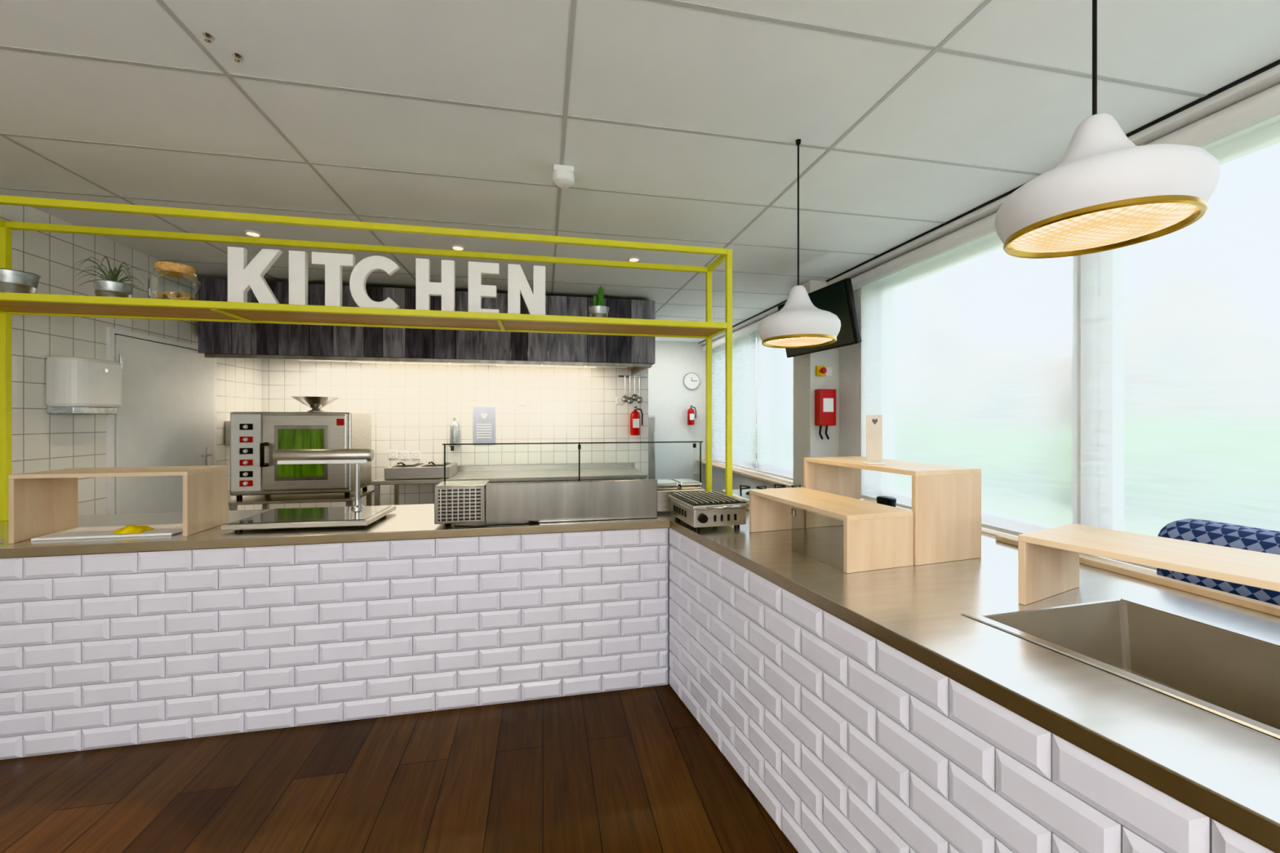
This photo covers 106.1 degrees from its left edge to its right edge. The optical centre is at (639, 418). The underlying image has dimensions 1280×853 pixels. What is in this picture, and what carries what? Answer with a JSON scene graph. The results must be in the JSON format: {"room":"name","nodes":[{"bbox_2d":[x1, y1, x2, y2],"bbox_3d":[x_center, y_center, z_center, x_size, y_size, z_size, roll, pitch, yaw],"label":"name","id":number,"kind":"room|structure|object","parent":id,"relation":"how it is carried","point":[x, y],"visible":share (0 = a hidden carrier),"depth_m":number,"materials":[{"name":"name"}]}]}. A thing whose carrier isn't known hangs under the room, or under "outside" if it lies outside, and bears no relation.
{"room":"cafeteria","nodes":[
{"label":"cafeteria","id":0,"kind":"room"},
{"bbox_2d":[0,194,262,515],"bbox_3d":[-3.371,0.082,1.514,0.150,2.637,10.700,0,0,-11],"label":"wall","id":1,"kind":"structure","parent":0,"point":[42,441],"depth_m":3.08,"materials":[{"name":"tile"}]},
{"bbox_2d":[45,355,121,414],"bbox_3d":[-3.518,-0.205,3.080,0.178,0.350,0.366,0,0,-11],"label":"paper towel dispenser","id":2,"kind":"object","parent":1,"relation":"attached to","point":[73,384],"visible":1,"depth_m":2.96,"materials":[{"name":"white plastic"}]},
{"bbox_2d":[106,332,115,514],"bbox_3d":[-3.647,0.404,3.318,0.022,1.993,0.037,0,0,-11],"label":"frame","id":3,"kind":"object","parent":1,"relation":"attached to","point":[110,337],"visible":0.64,"depth_m":3.31,"materials":[{"name":"white plastic"}]},
{"bbox_2d":[106,326,198,351],"bbox_3d":[-3.752,-0.608,3.839,0.022,0.045,1.100,0,0,-11],"label":"door frame","id":4,"kind":"structure","parent":1,"relation":"in","point":[117,331],"depth_m":3.64,"materials":[{"name":"white plastic"}]},
{"bbox_2d":[115,334,213,514],"bbox_3d":[-3.740,0.398,3.841,0.044,1.965,1.010,0,0,-11],"label":"door","id":5,"kind":"structure","parent":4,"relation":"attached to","point":[165,416],"depth_m":3.72,"materials":[{"name":"paint"}]},
{"bbox_2d":[205,447,209,466],"bbox_3d":[-3.812,0.350,4.250,0.006,0.200,0.040,0,0,-11],"label":"plate","id":6,"kind":"object","parent":5,"relation":"attached to","point":[207,449],"visible":0.64,"depth_m":4.24,"materials":[{"name":"silver metal"}]},
{"bbox_2d":[200,453,212,457],"bbox_3d":[-3.786,0.320,4.199,0.038,0.016,0.128,0,0,-11],"label":"lever","id":7,"kind":"object","parent":6,"relation":"attached to","point":[208,455],"visible":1,"depth_m":4.19,"materials":[{"name":"silver metal"}]},
{"bbox_2d":[213,358,216,465],"bbox_3d":[-3.857,0.404,4.360,0.022,1.993,0.037,0,0,-11],"label":"frame","id":8,"kind":"object","parent":1,"relation":"attached to","point":[215,359],"visible":0.29,"depth_m":4.36,"materials":[{"name":"white plastic"}]},
{"bbox_2d":[224,421,230,445],"bbox_3d":[-3.872,0.135,4.636,0.099,0.230,0.220,0,0,-11],"label":"wall box","id":9,"kind":"object","parent":1,"relation":"attached to","point":[227,424],"visible":0.2,"depth_m":4.52,"materials":[{"name":"metal"}]},
{"bbox_2d":[0,684,798,852],"bbox_3d":[-0.464,1.450,2.100,6.080,0.100,11.000,0,0,-11],"label":"floor","id":10,"kind":"structure","parent":0,"point":[629,771],"depth_m":1.83,"materials":[{"name":"brown wood"}]},
{"bbox_2d":[228,489,373,510],"bbox_3d":[-3.136,1.060,4.524,1.000,0.680,0.590,0,0,-11],"label":"stand","id":11,"kind":"object","parent":10,"relation":"on","point":[264,500],"visible":0.38,"depth_m":4.36,"materials":[{"name":"metal"}]},
{"bbox_2d":[230,412,371,501],"bbox_3d":[-3.124,0.330,4.465,0.960,0.780,0.671,0,0,-11],"label":"oven","id":12,"kind":"object","parent":11,"relation":"on","point":[255,437],"visible":1,"depth_m":4.22,"materials":[{"name":"metal"}]},
{"bbox_2d":[290,395,341,412],"bbox_3d":[-3.031,-0.131,4.510,0.400,0.142,0.400,0,0,-11],"label":"steel mixing bowl","id":13,"kind":"object","parent":12,"relation":"on","point":[315,403],"visible":0.86,"depth_m":4.42,"materials":[{"name":"silver metal"}]},
{"bbox_2d":[371,462,647,506],"bbox_3d":[-1.327,0.970,5.267,2.720,0.860,0.750,0,0,-11],"label":"worktable","id":14,"kind":"object","parent":10,"relation":"on","point":[525,473],"visible":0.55,"depth_m":5.29,"materials":[{"name":"silver metal"}]},
{"bbox_2d":[384,461,457,479],"bbox_3d":[-2.241,0.510,4.944,0.600,0.177,0.620,0,0,-11],"label":"fryer","id":15,"kind":"object","parent":14,"relation":"on","point":[415,470],"visible":0.98,"depth_m":4.78,"materials":[{"name":"metal"}]},
{"bbox_2d":[391,463,422,467],"bbox_3d":[-2.380,0.487,4.947,0.230,0.025,0.360,0,0,-11],"label":"basin","id":16,"kind":"object","parent":15,"relation":"in","point":[405,465],"depth_m":4.83,"materials":[{"name":"metal"}]},
{"bbox_2d":[395,462,418,466],"bbox_3d":[-2.386,0.468,4.951,0.160,0.015,0.250,0,0,-11],"label":"basket","id":17,"kind":"object","parent":15,"relation":"on","point":[415,464],"depth_m":4.89,"materials":[{"name":"metal"}]},
{"bbox_2d":[421,462,450,466],"bbox_3d":[-2.115,0.487,5.001,0.230,0.025,0.360,0,0,-11],"label":"basin","id":18,"kind":"object","parent":15,"relation":"in","point":[436,464],"depth_m":4.89,"materials":[{"name":"metal"}]},
{"bbox_2d":[426,462,447,466],"bbox_3d":[-2.111,0.468,5.006,0.160,0.015,0.250,0,0,-11],"label":"basket","id":19,"kind":"object","parent":15,"relation":"on","point":[436,464],"depth_m":4.89,"materials":[{"name":"metal"}]},
{"bbox_2d":[0,503,1279,852],"bbox_3d":[-0.717,0.954,1.126,4.891,0.892,3.910,0,0,-11],"label":"counter","id":20,"kind":"object","parent":10,"relation":"on","point":[926,708],"depth_m":1.90,"materials":[{"name":"tile"}]},
{"bbox_2d":[31,524,182,541],"bbox_3d":[-2.400,0.523,2.240,0.520,0.012,0.220,0,0,-11],"label":"serving board","id":21,"kind":"object","parent":20,"relation":"on","point":[95,532],"visible":0.71,"depth_m":2.18,"materials":[{"name":"ceramic"}]},
{"bbox_2d":[112,524,154,533],"bbox_3d":[-2.327,0.500,2.208,0.122,0.032,0.102,0,0,-11],"label":"cloth","id":22,"kind":"object","parent":21,"relation":"on","point":[133,529],"visible":1,"depth_m":2.19,"materials":[{"name":"yellow fabric"}]},
{"bbox_2d":[8,465,228,543],"bbox_3d":[-2.386,0.384,2.248,0.650,0.292,0.290,0,0,-11],"label":"display riser","id":23,"kind":"object","parent":20,"relation":"on","point":[42,503],"depth_m":2.20,"materials":[{"name":"laminate"}]},
{"bbox_2d":[220,448,395,531],"bbox_3d":[-1.661,0.345,2.479,0.630,0.369,0.420,0,0,-9],"label":"food warmer","id":24,"kind":"object","parent":20,"relation":"on","point":[358,515],"visible":1,"depth_m":2.50,"materials":[{"name":"silver metal"}]},
{"bbox_2d":[0,195,732,521],"bbox_3d":[-1.383,-0.247,2.710,3.880,1.554,0.390,0,0,-11],"label":"shelf","id":25,"kind":"object","parent":20,"relation":"on","point":[15,304],"visible":0.93,"depth_m":2.61,"materials":[{"name":"metal"}]},
{"bbox_2d":[0,267,40,293],"bbox_3d":[-3.102,-0.647,2.384,0.175,0.150,0.175,0,0,-11],"label":"bowl","id":26,"kind":"object","parent":25,"relation":"on","point":[12,281],"visible":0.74,"depth_m":2.35,"materials":[{"name":"metal"}]},
{"bbox_2d":[73,256,144,297],"bbox_3d":[-2.703,-0.693,2.444,0.302,0.241,0.148,0,0,-11],"label":"air plant","id":27,"kind":"object","parent":25,"relation":"on","point":[110,287],"visible":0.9,"depth_m":2.42,"materials":[{"name":"green plant"}]},
{"bbox_2d":[147,261,202,300],"bbox_3d":[-2.412,-0.683,2.503,0.204,0.222,0.204,0,0,-11],"label":"cookie jar","id":28,"kind":"object","parent":25,"relation":"on","point":[168,268],"visible":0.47,"depth_m":2.46,"materials":[{"name":"clear glass"}]},
{"bbox_2d":[227,246,545,315],"bbox_3d":[-1.363,-0.738,2.701,1.635,0.331,0.035,0,0,-11],"label":"kitchen sign letters","id":29,"kind":"object","parent":25,"relation":"on","point":[242,277],"visible":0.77,"depth_m":2.66,"materials":[{"name":"white paint"}]},
{"bbox_2d":[588,286,608,317],"bbox_3d":[-0.251,-0.693,2.938,0.128,0.240,0.128,0,0,-11],"label":"potted cactus","id":30,"kind":"object","parent":25,"relation":"on","point":[597,309],"visible":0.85,"depth_m":2.91,"materials":[{"name":"plant"}]},
{"bbox_2d":[434,441,704,527],"bbox_3d":[-0.330,0.331,2.648,1.440,0.398,0.419,0,0,-11],"label":"display case","id":31,"kind":"object","parent":20,"relation":"on","point":[514,504],"visible":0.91,"depth_m":2.47,"materials":[{"name":"silver metal"}]},
{"bbox_2d":[438,488,480,521],"bbox_3d":[-0.887,0.423,2.369,0.198,0.157,0.008,0,0,-11],"label":"vent","id":32,"kind":"object","parent":31,"relation":"attached to","point":[455,504],"depth_m":2.37,"materials":[{"name":"metal"}]},
{"bbox_2d":[668,490,749,530],"bbox_3d":[0.343,0.461,2.425,0.292,0.137,0.389,0,0,-15],"label":"grill","id":33,"kind":"object","parent":20,"relation":"on","point":[699,509],"visible":1,"depth_m":2.30,"materials":[{"name":"silver metal"}]},
{"bbox_2d":[713,515,716,521],"bbox_3d":[0.354,0.469,2.272,0.012,0.030,0.004,0,0,-15],"label":"vent","id":34,"kind":"object","parent":33,"relation":"attached to","point":[714,516],"depth_m":2.27,"materials":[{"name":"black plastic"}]},
{"bbox_2d":[721,484,800,510],"bbox_3d":[0.827,0.477,3.033,0.500,0.105,0.420,0,0,-11],"label":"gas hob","id":35,"kind":"object","parent":20,"relation":"in","point":[743,494],"visible":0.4,"depth_m":3.02,"materials":[{"name":"metal"}]},
{"bbox_2d":[749,487,913,573],"bbox_3d":[0.749,0.431,1.997,0.292,0.197,0.640,0,0,-18],"label":"wooden riser","id":36,"kind":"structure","parent":20,"relation":"on","point":[877,536],"depth_m":1.73,"materials":[{"name":"laminate"}]},
{"bbox_2d":[876,496,896,506],"bbox_3d":[1.302,0.472,2.548,0.094,0.115,0.094,0,0,-11],"label":"tin","id":37,"kind":"object","parent":20,"relation":"on","point":[886,500],"visible":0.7,"depth_m":2.51,"materials":[{"name":"black plastic"}]},
{"bbox_2d":[804,456,981,565],"bbox_3d":[1.049,0.359,2.090,0.325,0.340,0.640,0,0,-18],"label":"wooden riser","id":38,"kind":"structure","parent":20,"relation":"on","point":[946,500],"depth_m":1.81,"materials":[{"name":"laminate"}]},
{"bbox_2d":[862,414,885,464],"bbox_3d":[0.981,0.086,2.019,0.070,0.205,0.050,0,0,-1],"label":"card holder","id":39,"kind":"object","parent":38,"relation":"on","point":[873,422],"visible":1,"depth_m":2.01,"materials":[{"name":"beige paper"}]},
{"bbox_2d":[986,600,1279,729],"bbox_3d":[1.255,0.629,0.987,0.548,0.201,0.760,0,0,-11],"label":"sink","id":40,"kind":"object","parent":20,"relation":"in","point":[1226,677],"depth_m":1.26,"materials":[{"name":"metal"}]},
{"bbox_2d":[1017,523,1279,605],"bbox_3d":[1.428,0.431,1.076,0.330,0.197,0.860,0,0,-27],"label":"wooden riser","id":41,"kind":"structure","parent":20,"relation":"on","point":[1048,559],"depth_m":1.29,"materials":[{"name":"laminate"}]},
{"bbox_2d":[648,415,655,479],"bbox_3d":[0.039,0.675,7.343,0.320,1.450,0.520,0,0,-11],"label":"fridge","id":42,"kind":"object","parent":10,"relation":"on","point":[651,419],"visible":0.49,"depth_m":7.14,"materials":[{"name":"metal"}]},
{"bbox_2d":[1156,519,1279,605],"bbox_3d":[2.043,0.875,1.228,0.350,1.050,1.100,0,0,-11],"label":"patterned armchair","id":43,"kind":"object","parent":10,"relation":"on","point":[1199,531],"visible":0.12,"depth_m":1.55,"materials":[{"name":"blue fabric"}]},
{"bbox_2d":[262,333,648,509],"bbox_3d":[-1.975,0.082,5.620,4.210,2.637,0.140,0,0,-11],"label":"wall","id":44,"kind":"structure","parent":0,"point":[412,407],"depth_m":5.55,"materials":[{"name":"tile"}]},
{"bbox_2d":[388,450,397,458],"bbox_3d":[-2.759,0.400,5.384,0.090,0.090,0.012,0,0,-11],"label":"wall socket","id":45,"kind":"object","parent":44,"relation":"attached to","point":[392,454],"visible":1,"depth_m":5.38,"materials":[{"name":"white plastic"}]},
{"bbox_2d":[400,451,408,459],"bbox_3d":[-2.641,0.410,5.407,0.090,0.090,0.012,0,0,-11],"label":"wall socket","id":46,"kind":"object","parent":44,"relation":"attached to","point":[403,455],"visible":1,"depth_m":5.40,"materials":[{"name":"white plastic"}]},
{"bbox_2d":[412,451,420,459],"bbox_3d":[-2.523,0.410,5.431,0.090,0.090,0.012,0,0,-11],"label":"wall socket","id":47,"kind":"object","parent":44,"relation":"attached to","point":[415,455],"visible":1,"depth_m":5.43,"materials":[{"name":"white plastic"}]},
{"bbox_2d":[198,277,655,375],"bbox_3d":[-1.909,-0.864,5.018,3.998,0.673,1.063,0,0,-11],"label":"extractor hood","id":48,"kind":"object","parent":44,"relation":"attached to","point":[216,340],"visible":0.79,"depth_m":4.47,"materials":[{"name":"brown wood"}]},
{"bbox_2d":[448,413,461,447],"bbox_3d":[-2.103,0.127,5.472,0.120,0.386,0.110,0,0,-11],"label":"soap dispenser","id":49,"kind":"object","parent":44,"relation":"attached to","point":[455,428],"visible":0.94,"depth_m":5.43,"materials":[{"name":"metal"}]},
{"bbox_2d":[472,406,495,443],"bbox_3d":[-1.803,0.075,5.576,0.250,0.430,0.012,0,0,-11],"label":"notice","id":50,"kind":"object","parent":44,"relation":"attached to","point":[483,417],"visible":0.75,"depth_m":5.57,"materials":[{"name":"paper"}]},
{"bbox_2d":[616,396,622,404],"bbox_3d":[-0.249,-0.220,5.890,0.090,0.090,0.012,0,0,-11],"label":"wall socket","id":51,"kind":"object","parent":44,"relation":"attached to","point":[619,399],"visible":0.88,"depth_m":5.88,"materials":[{"name":"white plastic"}]},
{"bbox_2d":[617,375,646,404],"bbox_3d":[-0.090,-0.351,5.883,0.350,0.347,0.089,0,0,-11],"label":"utensil rack","id":52,"kind":"object","parent":44,"relation":"attached to","point":[639,399],"visible":1,"depth_m":5.86,"materials":[{"name":"silver metal"}]},
{"bbox_2d":[630,406,643,435],"bbox_3d":[-0.058,0.026,5.859,0.138,0.347,0.158,0,0,-41],"label":"fire extinguisher","id":53,"kind":"object","parent":44,"relation":"attached to","point":[634,415],"visible":1,"depth_m":5.80,"materials":[{"name":"red metal"}]},
{"bbox_2d":[0,0,1279,342],"bbox_3d":[-0.709,-1.312,2.050,5.580,0.150,11.000,0,0,-11],"label":"ceiling","id":54,"kind":"structure","parent":0,"point":[644,62],"depth_m":1.98,"materials":[{"name":"white tile"}]},
{"bbox_2d":[0,133,283,282],"bbox_3d":[-2.689,-1.236,1.651,0.016,0.004,10.700,0,0,-11],"label":"bar","id":55,"kind":"object","parent":54,"relation":"attached to","point":[1,135],"visible":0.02,"depth_m":2.51,"materials":[{"name":"grey metal"}]},
{"bbox_2d":[202,32,213,43],"bbox_3d":[-1.395,-1.226,1.555,0.028,0.019,0.028,0,0,-11],"label":"sprinkler head","id":56,"kind":"object","parent":54,"relation":"attached to","point":[207,36],"visible":1,"depth_m":1.55},
{"bbox_2d":[231,53,242,62],"bbox_3d":[-1.371,-1.226,1.641,0.028,0.019,0.028,0,0,-11],"label":"sprinkler head","id":57,"kind":"object","parent":54,"relation":"attached to","point":[237,56],"visible":1,"depth_m":1.64},
{"bbox_2d":[244,230,261,236],"bbox_3d":[-2.574,-1.231,3.204,0.090,0.012,0.090,0,0,-11],"label":"recessed light","id":58,"kind":"object","parent":54,"relation":"in","point":[255,233],"visible":1,"depth_m":3.19,"materials":[{"name":"white plastic"}]},
{"bbox_2d":[155,0,415,280],"bbox_3d":[-1.513,-1.236,1.888,0.016,0.004,10.700,0,0,-11],"label":"bar","id":59,"kind":"object","parent":54,"relation":"attached to","point":[161,2],"visible":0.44,"depth_m":1.88,"materials":[{"name":"grey metal"}]},
{"bbox_2d":[0,186,879,255],"bbox_3d":[-0.849,-1.236,3.099,5.420,0.004,0.016,0,0,-11],"label":"crossbar","id":60,"kind":"object","parent":54,"relation":"attached to","point":[0,187],"visible":1,"depth_m":2.97,"materials":[{"name":"grey metal"}]},
{"bbox_2d":[451,244,464,250],"bbox_3d":[-1.312,-1.231,3.469,0.090,0.012,0.090,0,0,-11],"label":"recessed light","id":61,"kind":"object","parent":54,"relation":"in","point":[459,247],"visible":1,"depth_m":3.46,"materials":[{"name":"white plastic"}]},
{"bbox_2d":[0,133,946,223],"bbox_3d":[-0.729,-1.236,2.503,5.420,0.004,0.016,0,0,-11],"label":"crossbar","id":62,"kind":"object","parent":54,"relation":"attached to","point":[3,134],"visible":1,"depth_m":2.43,"materials":[{"name":"grey metal"}]},
{"bbox_2d":[158,259,789,295],"bbox_3d":[-1.090,-1.236,4.291,5.420,0.004,0.016,0,0,-11],"label":"crossbar","id":63,"kind":"object","parent":54,"relation":"attached to","point":[158,260],"visible":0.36,"depth_m":4.30,"materials":[{"name":"grey metal"}]},
{"bbox_2d":[0,44,1041,175],"bbox_3d":[-0.609,-1.236,1.907,5.420,0.004,0.016,0,0,-11],"label":"strip","id":64,"kind":"object","parent":54,"relation":"attached to","point":[6,47],"visible":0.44,"depth_m":1.89,"materials":[{"name":"grey metal"}]},
{"bbox_2d":[551,164,574,188],"bbox_3d":[-0.376,-1.192,2.372,0.110,0.089,0.110,0,0,-11],"label":"smoke detector","id":65,"kind":"object","parent":54,"relation":"attached to","point":[563,177],"visible":1,"depth_m":2.34,"materials":[{"name":"white plastic"}]},
{"bbox_2d":[551,0,577,295],"bbox_3d":[-0.337,-1.236,2.125,0.016,0.004,10.700,0,0,-11],"label":"bar","id":66,"kind":"object","parent":54,"relation":"attached to","point":[573,4],"visible":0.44,"depth_m":1.85,"materials":[{"name":"grey metal"}]},
{"bbox_2d":[627,257,639,262],"bbox_3d":[-0.047,-1.231,3.724,0.090,0.012,0.090,0,0,-11],"label":"recessed light","id":67,"kind":"object","parent":54,"relation":"in","point":[630,259],"visible":1,"depth_m":3.72,"materials":[{"name":"white plastic"}]},
{"bbox_2d":[547,311,745,319],"bbox_3d":[-1.330,-1.236,5.483,5.420,0.004,0.016,0,0,-11],"label":"crossbar","id":68,"kind":"object","parent":54,"relation":"attached to","point":[548,311],"visible":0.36,"depth_m":5.90,"materials":[{"name":"black metal"}]},
{"bbox_2d":[547,297,768,309],"bbox_3d":[-1.210,-1.236,4.887,5.420,0.004,0.016,0,0,-11],"label":"crossbar","id":69,"kind":"object","parent":54,"relation":"attached to","point":[548,298],"visible":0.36,"depth_m":5.30,"materials":[{"name":"black metal"}]},
{"bbox_2d":[713,270,831,278],"bbox_3d":[-0.970,-1.236,3.695,5.420,0.004,0.016,0,0,-11],"label":"crossbar","id":70,"kind":"object","parent":54,"relation":"attached to","point":[713,270],"visible":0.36,"depth_m":4.13,"materials":[{"name":"grey metal"}]},
{"bbox_2d":[757,138,840,348],"bbox_3d":[0.704,-0.783,2.141,0.350,0.907,0.350,0,0,-11],"label":"pendant lamp","id":71,"kind":"object","parent":54,"relation":"hanging from","point":[799,323],"visible":1,"depth_m":2.04,"materials":[{"name":"white metal"}]},
{"bbox_2d":[764,337,832,346],"bbox_3d":[0.704,-0.339,2.141,0.290,0.018,0.290,0,0,-11],"label":"diffuser","id":72,"kind":"object","parent":71,"relation":"attached to","point":[769,341],"depth_m":2.10,"materials":[{"name":"white"}]},
{"bbox_2d":[655,0,991,313],"bbox_3d":[0.840,-1.236,2.363,0.016,0.004,10.700,0,0,-11],"label":"bar","id":73,"kind":"object","parent":54,"relation":"attached to","point":[985,2],"visible":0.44,"depth_m":1.92,"materials":[{"name":"grey metal"}]},
{"bbox_2d":[645,0,1207,97],"bbox_3d":[-0.489,-1.236,1.311,5.420,0.004,0.016,0,0,-11],"label":"strip","id":74,"kind":"object","parent":54,"relation":"attached to","point":[676,2],"visible":1,"depth_m":1.59,"materials":[{"name":"grey metal"}]},
{"bbox_2d":[698,59,1279,343],"bbox_3d":[2.018,-1.242,2.600,0.015,0.030,10.700,0,0,-11],"label":"rail","id":75,"kind":"object","parent":54,"relation":"attached to","point":[1271,65],"visible":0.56,"depth_m":2.05,"materials":[{"name":"black metal"}]},
{"bbox_2d":[994,0,1221,258],"bbox_3d":[0.987,-0.815,1.046,0.350,0.844,0.350,0,0,-11],"label":"pendant lamp","id":76,"kind":"object","parent":54,"relation":"hanging from","point":[1107,191],"visible":1,"depth_m":0.97,"materials":[{"name":"white metal"}]},
{"bbox_2d":[1010,203,1195,252],"bbox_3d":[0.987,-0.402,1.046,0.290,0.018,0.290,0,0,-11],"label":"diffuser","id":77,"kind":"object","parent":76,"relation":"attached to","point":[1075,227],"depth_m":1.00,"materials":[{"name":"white plastic"}]},
{"bbox_2d":[648,341,706,492],"bbox_3d":[0.527,0.006,7.834,1.570,2.787,0.150,0,0,-11],"label":"wall","id":78,"kind":"structure","parent":0,"point":[669,401],"depth_m":7.77,"materials":[{"name":"white paint"}]},
{"bbox_2d":[683,372,699,389],"bbox_3d":[0.835,-0.610,7.798,0.276,0.276,0.039,0,0,-11],"label":"wall clock","id":79,"kind":"object","parent":78,"relation":"attached to","point":[691,380],"visible":1,"depth_m":7.79,"materials":[{"name":"white plastic"}]},
{"bbox_2d":[687,405,696,425],"bbox_3d":[0.818,-0.056,7.739,0.124,0.312,0.142,0,0,-41],"label":"fire extinguisher","id":80,"kind":"object","parent":78,"relation":"attached to","point":[691,413],"visible":1,"depth_m":7.69,"materials":[{"name":"red metal"}]},
{"bbox_2d":[793,280,839,487],"bbox_3d":[1.625,0.082,4.459,0.289,2.636,0.300,0,0,-11],"label":"wall","id":81,"kind":"structure","parent":0,"point":[807,442],"depth_m":4.33,"materials":[{"name":"white paint"}]},
{"bbox_2d":[777,277,862,357],"bbox_3d":[1.482,-0.789,3.955,0.247,0.475,0.900,0,0,-16],"label":"tv","id":82,"kind":"object","parent":81,"relation":"attached to","point":[837,298],"depth_m":3.62,"materials":[{"name":"black plastic"}]},
{"bbox_2d":[815,365,826,376],"bbox_3d":[1.609,-0.425,4.262,0.080,0.090,0.079,0,0,-11],"label":"button","id":83,"kind":"object","parent":81,"relation":"attached to","point":[820,371],"visible":1,"depth_m":4.27,"materials":[{"name":"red plastic"}]},
{"bbox_2d":[814,389,835,439],"bbox_3d":[1.640,-0.038,4.261,0.160,0.444,0.093,0,0,-11],"label":"box","id":84,"kind":"object","parent":81,"relation":"attached to","point":[824,399],"visible":1,"depth_m":4.22,"materials":[{"name":"red metal"}]},
{"bbox_2d":[825,367,832,376],"bbox_3d":[1.689,-0.420,4.311,0.065,0.080,0.014,0,0,-11],"label":"light switch","id":85,"kind":"object","parent":81,"relation":"attached to","point":[829,370],"visible":0.93,"depth_m":4.30,"materials":[{"name":"white plastic"}]},
{"bbox_2d":[696,460,1156,574],"bbox_3d":[2.075,0.688,2.612,0.220,0.025,10.700,0,0,-11],"label":"window sill","id":86,"kind":"structure","parent":81,"relation":"attached to","point":[984,532],"depth_m":5.07,"materials":[{"name":"brown wood"}]},
{"bbox_2d":[839,288,874,501],"bbox_3d":[1.902,-0.210,4.403,0.230,1.820,0.680,0,0,-11],"label":"pier","id":87,"kind":"object","parent":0,"point":[850,356],"visible":0.07,"depth_m":4.18,"materials":[{"name":"white paint"}]},
{"bbox_2d":[711,462,1156,571],"bbox_3d":[2.256,1.050,2.648,0.230,0.700,10.700,0,0,-11],"label":"parapet","id":88,"kind":"object","parent":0,"point":[717,474],"visible":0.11,"depth_m":6.59,"materials":[{"name":"white paint"}]},
{"bbox_3d":[2.134,0.637,3.227,0.060,0.075,1.658,0,0,-11],"label":"bar","id":89,"kind":"object","parent":88,"relation":"on","visible":0},
{"bbox_2d":[1076,255,1080,524],"bbox_3d":[2.286,-0.223,2.473,0.060,1.795,0.120,0,0,-11],"label":"window frame","id":90,"kind":"structure","parent":89,"relation":"on","point":[1078,257],"depth_m":2.48,"materials":[{"name":"white plastic"}]},
{"bbox_3d":[2.276,-1.310,2.652,0.190,0.380,10.700,0,0,-11],"label":"lintel","id":91,"kind":"object","parent":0,"visible":0},
{"bbox_2d":[699,64,1279,345],"bbox_3d":[2.104,-1.300,2.618,0.160,0.200,10.700,0,0,-11],"label":"pelmet","id":92,"kind":"object","parent":91,"relation":"attached to","point":[1267,79],"visible":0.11,"depth_m":2.04,"materials":[{"name":"white plastic"}]},
{"bbox_2d":[702,83,1279,351],"bbox_3d":[2.115,-1.145,2.615,0.104,0.104,10.690,0,0,-11],"label":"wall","id":93,"kind":"structure","parent":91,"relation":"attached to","point":[1264,105],"depth_m":1.98,"materials":[{"name":"white plastic"}]},
{"bbox_2d":[711,331,755,471],"bbox_3d":[1.280,-0.223,6.804,0.016,1.755,1.658,0,0,-11],"label":"window","id":94,"kind":"structure","parent":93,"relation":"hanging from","point":[744,348],"depth_m":6.54,"materials":[{"name":"glass"}]},
{"bbox_2d":[755,330,793,480],"bbox_3d":[1.573,-0.223,5.354,0.016,1.755,1.268,0,0,-11],"label":"window","id":95,"kind":"structure","parent":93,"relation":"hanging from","point":[775,371],"depth_m":5.52,"materials":[{"name":"glass"}]},
{"bbox_2d":[861,231,1076,536],"bbox_3d":[2.007,-0.223,3.201,0.016,1.755,1.650,0,0,-11],"label":"window","id":96,"kind":"structure","parent":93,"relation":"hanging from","point":[969,350],"depth_m":2.90,"materials":[{"name":"glass"}]},
{"bbox_2d":[1080,115,1279,570],"bbox_3d":[2.336,-0.223,1.571,0.016,1.755,1.644,0,0,-11],"label":"window","id":97,"kind":"structure","parent":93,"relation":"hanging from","point":[1180,329],"depth_m":1.97,"materials":[{"name":"glass"}]},
{"label":"outside","id":98,"kind":"structure","parent":0,"visible":0},
{"bbox_3d":[38.803,1.725,18.025,76.800,0.050,100.000,0,0,-11],"label":"lawn","id":99,"kind":"structure","parent":98,"visible":0},
{"bbox_2d":[755,382,756,423],"bbox_3d":[14.305,-3.370,7.985,1.298,10.140,90.000,0,0,-11],"label":"tree line","id":100,"kind":"object","parent":99,"relation":"on","point":[756,382],"visible":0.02,"depth_m":35.20,"materials":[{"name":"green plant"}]},
{"bbox_2d":[755,423,756,457],"bbox_3d":[7.937,0.783,4.151,1.298,1.834,55.000,0,0,-11],"label":"hedge","id":101,"kind":"object","parent":99,"relation":"on","point":[756,424],"visible":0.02,"depth_m":19.21,"materials":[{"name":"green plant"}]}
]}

